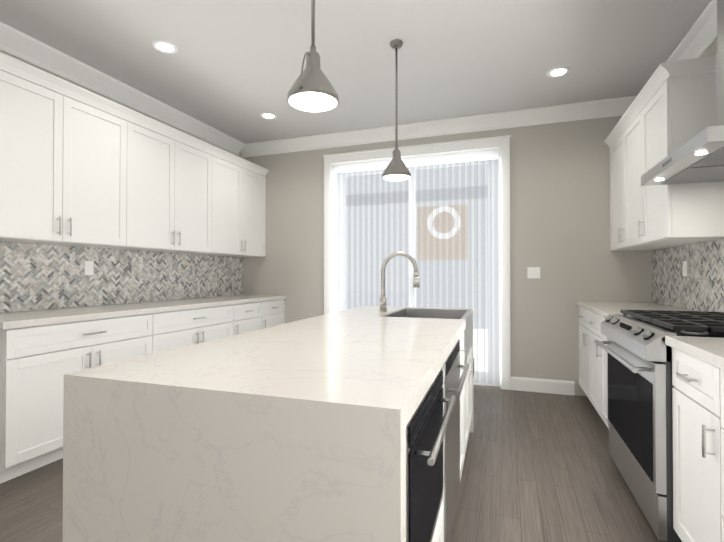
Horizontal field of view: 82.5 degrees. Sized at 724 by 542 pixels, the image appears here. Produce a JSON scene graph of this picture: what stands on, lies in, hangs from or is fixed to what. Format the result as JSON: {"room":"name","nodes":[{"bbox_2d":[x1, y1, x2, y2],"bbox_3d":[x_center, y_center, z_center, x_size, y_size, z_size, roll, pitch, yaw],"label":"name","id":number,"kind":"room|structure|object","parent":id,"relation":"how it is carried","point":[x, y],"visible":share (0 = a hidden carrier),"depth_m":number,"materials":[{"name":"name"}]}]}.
{"room":"kitchen","nodes":[
{"label":"kitchen","id":0,"kind":"room"},
{"bbox_2d":[0,50,242,312],"bbox_3d":[-2.841,-0.220,1.896,0.150,2.840,7.380,0,-1,19],"label":"wall","id":1,"kind":"structure","parent":0,"point":[240,154],"depth_m":3.54,"materials":[{"name":"grey paint"}]},
{"bbox_2d":[0,52,135,247],"bbox_3d":[-2.223,-0.751,2.904,0.343,1.100,1.133,0,-1,19],"label":"upper cabinet","id":2,"kind":"object","parent":1,"relation":"attached to","point":[80,166],"depth_m":2.85,"materials":[{"name":"white wood"}]},
{"bbox_2d":[0,241,242,312],"bbox_3d":[-2.048,0.051,3.903,0.006,0.483,3.057,0,-1,19],"label":"tile backsplash","id":3,"kind":"structure","parent":1,"relation":"attached to","point":[33,276],"depth_m":3.50,"materials":[{"name":"tile"}]},
{"bbox_2d":[84,261,93,274],"bbox_3d":[-2.227,-0.024,3.372,0.008,0.115,0.075,0,-1,19],"label":"electrical outlet","id":4,"kind":"object","parent":3,"relation":"attached to","point":[88,267],"visible":1,"depth_m":3.37,"materials":[{"name":"white plastic"}]},
{"bbox_2d":[0,22,251,157],"bbox_3d":[-2.718,-1.571,1.865,0.110,0.136,7.380,0,-1,19],"label":"crown molding","id":5,"kind":"structure","parent":1,"relation":"attached to","point":[13,42],"depth_m":3.45,"materials":[{"name":"white wood"}]},
{"bbox_2d":[112,112,219,254],"bbox_3d":[-1.886,-0.742,3.861,0.343,1.100,1.134,0,-1,19],"label":"upper cabinet","id":6,"kind":"object","parent":1,"relation":"attached to","point":[176,171],"depth_m":3.79,"materials":[{"name":"white wood"}]},
{"bbox_2d":[216,149,267,256],"bbox_3d":[-1.559,-0.734,4.789,0.343,1.100,1.074,0,-1,19],"label":"upper cabinet","id":7,"kind":"object","parent":1,"relation":"attached to","point":[240,183],"depth_m":4.73,"materials":[{"name":"white wood"}]},
{"bbox_2d":[0,385,664,541],"bbox_3d":[-0.643,1.253,1.108,4.810,0.120,7.680,0,-1,19],"label":"floor","id":8,"kind":"structure","parent":0,"point":[539,467],"depth_m":2.32,"materials":[{"name":"brown wood"}]},
{"bbox_2d":[0,311,163,483],"bbox_3d":[-2.080,0.766,2.882,0.618,0.884,1.062,0,-1,19],"label":"base cabinet","id":9,"kind":"object","parent":8,"relation":"on","point":[42,352],"depth_m":2.49,"materials":[{"name":"white wood"}]},
{"bbox_2d":[0,295,286,330],"bbox_3d":[-1.747,0.312,3.795,0.642,0.038,3.057,0,-1,19],"label":"countertop","id":10,"kind":"structure","parent":9,"relation":"on","point":[8,320],"depth_m":3.06,"materials":[{"name":"white stone"}]},
{"bbox_2d":[164,303,239,350],"bbox_3d":[-1.758,0.775,3.797,0.618,0.884,1.122,0,-1,19],"label":"base cabinet","id":11,"kind":"object","parent":8,"relation":"on","point":[201,324],"depth_m":3.71,"materials":[{"name":"white wood"}]},
{"bbox_2d":[240,303,267,333],"bbox_3d":[-1.507,0.781,4.509,0.618,0.884,0.632,0,-1,19],"label":"base cabinet","id":12,"kind":"object","parent":8,"relation":"on","point":[253,316],"depth_m":4.50,"materials":[{"name":"white wood"}]},
{"bbox_2d":[63,312,473,541],"bbox_3d":[0.060,0.764,2.096,0.936,0.875,2.480,0,-1,18],"label":"kitchen island","id":13,"kind":"object","parent":8,"relation":"on","point":[355,424],"depth_m":0.97,"materials":[{"name":"white stone"}]},
{"bbox_2d":[323,308,398,323],"bbox_3d":[0.040,0.309,2.951,0.365,0.050,0.725,0,-1,18],"label":"island countertop","id":14,"kind":"structure","parent":13,"relation":"on","point":[372,314],"depth_m":2.68,"materials":[{"name":"white stone"}]},
{"bbox_2d":[379,252,419,310],"bbox_3d":[0.255,0.074,2.877,0.292,0.418,0.086,0,-1,18],"label":"faucet","id":15,"kind":"object","parent":14,"relation":"on","point":[383,300],"depth_m":2.89,"materials":[{"name":"silver metal"}]},
{"bbox_2d":[381,308,471,363],"bbox_3d":[0.462,0.415,2.812,0.519,0.256,0.721,0,-1,18],"label":"sink","id":16,"kind":"object","parent":14,"relation":"in","point":[431,313],"depth_m":3.09,"materials":[{"name":"silver metal"}]},
{"bbox_2d":[406,366,455,541],"bbox_3d":[0.203,0.555,1.157,0.074,0.463,0.604,0,-1,18],"label":"microwave","id":17,"kind":"object","parent":13,"relation":"in","point":[426,427],"depth_m":1.06,"materials":[{"name":"black metal"}]},
{"bbox_2d":[443,338,468,541],"bbox_3d":[0.406,0.705,1.770,0.075,0.757,0.600,0,-1,18],"label":"dishwasher","id":18,"kind":"object","parent":13,"relation":"in","point":[453,384],"depth_m":1.68,"materials":[{"name":"white wood"}]},
{"bbox_2d":[268,299,284,326],"bbox_3d":[-1.347,0.785,4.964,0.618,0.884,0.577,0,-1,19],"label":"base cabinet","id":19,"kind":"object","parent":8,"relation":"on","point":[276,307],"depth_m":4.95,"materials":[{"name":"white wood"}]},
{"bbox_2d":[577,305,595,408],"bbox_3d":[2.237,0.772,3.442,0.618,0.884,1.067,0,-1,19],"label":"base cabinet","id":20,"kind":"object","parent":8,"relation":"on","point":[587,321],"depth_m":3.56,"materials":[{"name":"white wood"}]},
{"bbox_2d":[576,301,694,317],"bbox_3d":[2.152,0.307,3.239,0.642,0.038,1.514,0,-1,19],"label":"countertop","id":21,"kind":"structure","parent":20,"relation":"on","point":[602,309],"depth_m":3.35,"materials":[{"name":"white stone"}]},
{"bbox_2d":[596,317,691,428],"bbox_3d":[2.006,0.766,2.785,0.618,0.884,0.569,0,-1,19],"label":"base cabinet","id":22,"kind":"object","parent":8,"relation":"on","point":[601,355],"depth_m":3.07,"materials":[{"name":"white wood"}]},
{"bbox_2d":[594,309,723,541],"bbox_3d":[1.685,0.719,2.106,0.737,0.965,0.912,0,-1,19],"label":"gas range","id":23,"kind":"object","parent":8,"relation":"on","point":[639,386],"visible":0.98,"depth_m":1.93,"materials":[{"name":"grey metal"}]},
{"bbox_2d":[672,349,703,541],"bbox_3d":[1.534,0.753,1.446,0.618,0.884,0.419,0,-1,19],"label":"base cabinet","id":24,"kind":"object","parent":8,"relation":"on","point":[698,427],"depth_m":1.61,"materials":[{"name":"white wood"}]},
{"bbox_2d":[665,335,723,368],"bbox_3d":[1.324,0.285,0.889,0.642,0.038,1.617,0,-1,19],"label":"countertop","id":25,"kind":"structure","parent":24,"relation":"on","point":[710,350],"depth_m":1.51,"materials":[{"name":"white stone"}]},
{"bbox_2d":[704,365,723,541],"bbox_3d":[1.365,0.749,0.965,0.618,0.884,0.722,0,-1,19],"label":"base cabinet","id":26,"kind":"object","parent":8,"relation":"on","point":[713,378],"depth_m":1.39,"materials":[{"name":"white wood"}]},
{"bbox_2d":[0,0,710,143],"bbox_3d":[-0.643,-1.707,1.135,4.810,0.120,7.680,0,-1,19],"label":"ceiling","id":27,"kind":"structure","parent":0,"point":[231,68],"depth_m":3.05,"materials":[{"name":"grey paint"}]},
{"bbox_2d":[151,40,177,53],"bbox_3d":[-1.432,-1.625,3.003,0.176,0.006,0.176,0,-1,19],"label":"recessed light","id":28,"kind":"object","parent":27,"relation":"in","point":[163,46],"visible":1,"depth_m":3.00,"materials":[{"name":"white glass"}]},
{"bbox_2d":[260,113,276,118],"bbox_3d":[-0.974,-1.614,4.304,0.176,0.006,0.176,0,-1,19],"label":"recessed light","id":29,"kind":"object","parent":27,"relation":"in","point":[268,115],"visible":1,"depth_m":4.30,"materials":[{"name":"white"}]},
{"bbox_2d":[287,0,338,112],"bbox_3d":[-0.196,-1.150,1.662,0.205,0.983,0.232,0,-1,19],"label":"pendant light","id":30,"kind":"object","parent":27,"relation":"hanging from","point":[312,89],"visible":1,"depth_m":1.61,"materials":[{"name":"silver metal"}]},
{"bbox_2d":[382,39,410,180],"bbox_3d":[0.246,-1.138,2.948,0.205,0.983,0.232,0,-1,19],"label":"pendant light","id":31,"kind":"object","parent":27,"relation":"hanging from","point":[396,169],"visible":1,"depth_m":2.92,"materials":[{"name":"silver metal"}]},
{"bbox_2d":[547,67,569,77],"bbox_3d":[1.604,-1.622,3.375,0.176,0.006,0.176,0,-1,19],"label":"recessed light","id":32,"kind":"object","parent":27,"relation":"in","point":[557,72],"visible":1,"depth_m":3.37,"materials":[{"name":"white"}]},
{"bbox_2d":[379,308,406,323],"bbox_3d":[0.223,0.408,2.890,0.016,0.240,0.721,0,-1,18],"label":"countertop","id":33,"kind":"structure","parent":0,"relation":"attached to","point":[401,310],"depth_m":2.89,"materials":[{"name":"white stone"}]},
{"bbox_2d":[383,316,458,323],"bbox_3d":[0.345,0.404,2.479,0.473,0.240,0.016,0,-1,18],"label":"countertop","id":34,"kind":"structure","parent":0,"relation":"attached to","point":[386,319],"depth_m":2.33,"materials":[{"name":"white stone"}]},
{"bbox_2d":[407,308,466,311],"bbox_3d":[0.565,0.410,3.149,0.473,0.240,0.016,0,-1,18],"label":"countertop","id":35,"kind":"structure","parent":0,"relation":"attached to","point":[408,309],"depth_m":3.15,"materials":[{"name":"white stone"}]},
{"bbox_2d":[243,115,651,395],"bbox_3d":[0.608,-0.195,4.673,4.810,2.840,0.150,0,-1,19],"label":"wall","id":36,"kind":"structure","parent":0,"point":[560,204],"depth_m":4.18,"materials":[{"name":"grey paint"}]},
{"bbox_2d":[333,149,498,384],"bbox_3d":[0.552,-0.040,4.648,1.880,2.459,0.061,0,-1,19],"label":"vertical blinds","id":37,"kind":"object","parent":36,"relation":"attached to","point":[435,217],"visible":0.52,"depth_m":4.58,"materials":[{"name":"fabric"}]},
{"bbox_2d":[323,135,510,389],"bbox_3d":[0.560,-0.085,4.672,2.120,2.620,0.180,0,-1,19],"label":"door frame","id":38,"kind":"structure","parent":36,"relation":"attached to","point":[464,146],"depth_m":4.41,"materials":[{"name":"white wood"}]},
{"bbox_2d":[244,95,636,156],"bbox_3d":[0.560,-1.547,4.564,4.260,0.136,0.110,0,-1,19],"label":"crown molding","id":39,"kind":"structure","parent":36,"relation":"attached to","point":[611,107],"depth_m":4.41,"materials":[{"name":"white wood"}]},
{"bbox_2d":[474,159,499,386],"bbox_3d":[0.572,-0.023,4.705,1.892,2.496,0.100,0,-1,19],"label":"sash","id":40,"kind":"object","parent":36,"relation":"attached to","point":[485,384],"visible":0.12,"depth_m":4.38,"materials":[{"name":"white plastic"}]},
{"bbox_2d":[527,267,539,277],"bbox_3d":[1.741,0.018,4.184,0.120,0.115,0.010,0,-1,19],"label":"switch plate","id":41,"kind":"object","parent":36,"relation":"attached to","point":[533,272],"visible":1,"depth_m":4.18,"materials":[{"name":"white plastic"}]},
{"bbox_2d":[511,377,574,395],"bbox_3d":[1.806,1.153,4.150,0.590,0.135,0.016,0,-1,19],"label":"baseboard","id":42,"kind":"structure","parent":36,"relation":"attached to","point":[562,387],"depth_m":4.13,"materials":[{"name":"white wood"}]},
{"bbox_2d":[459,308,470,323],"bbox_3d":[0.694,0.406,2.735,0.030,0.240,0.721,0,-1,18],"label":"countertop","id":43,"kind":"structure","parent":0,"relation":"attached to","point":[466,316],"depth_m":2.66,"materials":[{"name":"white stone"}]},
{"bbox_2d":[668,39,722,309],"bbox_3d":[1.554,-0.234,0.347,0.150,2.840,7.380,0,-1,19],"label":"wall","id":44,"kind":"structure","parent":0,"point":[711,50],"depth_m":2.72,"materials":[{"name":"grey paint"}]},
{"bbox_2d":[608,103,668,250],"bbox_3d":[2.367,-0.729,3.410,0.344,1.065,1.067,0,-1,19],"label":"upper cabinet","id":45,"kind":"object","parent":44,"relation":"attached to","point":[622,141],"depth_m":3.50,"materials":[{"name":"white wood"}]},
{"bbox_2d":[636,55,723,246],"bbox_3d":[2.135,-0.735,2.752,0.344,1.065,0.565,0,-1,19],"label":"upper cabinet","id":46,"kind":"object","parent":44,"relation":"attached to","point":[671,108],"depth_m":2.53,"materials":[{"name":"white wood"}]},
{"bbox_2d":[641,0,723,185],"bbox_3d":[1.813,-1.082,2.077,0.481,1.105,0.912,0,-1,19],"label":"range hood","id":47,"kind":"object","parent":44,"relation":"attached to","point":[698,157],"visible":1,"depth_m":2.13,"materials":[{"name":"silver metal"}]},
{"bbox_2d":[652,238,723,311],"bbox_3d":[2.030,0.033,1.936,0.006,0.483,4.057,0,-1,19],"label":"tile backsplash","id":48,"kind":"structure","parent":44,"relation":"attached to","point":[700,287],"depth_m":3.02,"materials":[{"name":"tile"}]},
{"bbox_2d":[683,261,687,275],"bbox_3d":[2.437,-0.017,3.117,0.008,0.115,0.075,0,-1,19],"label":"electrical outlet","id":49,"kind":"object","parent":48,"relation":"attached to","point":[685,268],"visible":1,"depth_m":3.10,"materials":[{"name":"white plastic"}]},
{"bbox_2d":[666,0,716,61],"bbox_3d":[1.432,-1.585,0.403,0.110,0.136,7.380,0,-1,19],"label":"crown molding","id":50,"kind":"structure","parent":44,"relation":"attached to","point":[699,39],"depth_m":2.76,"materials":[{"name":"white wood"}]}
]}

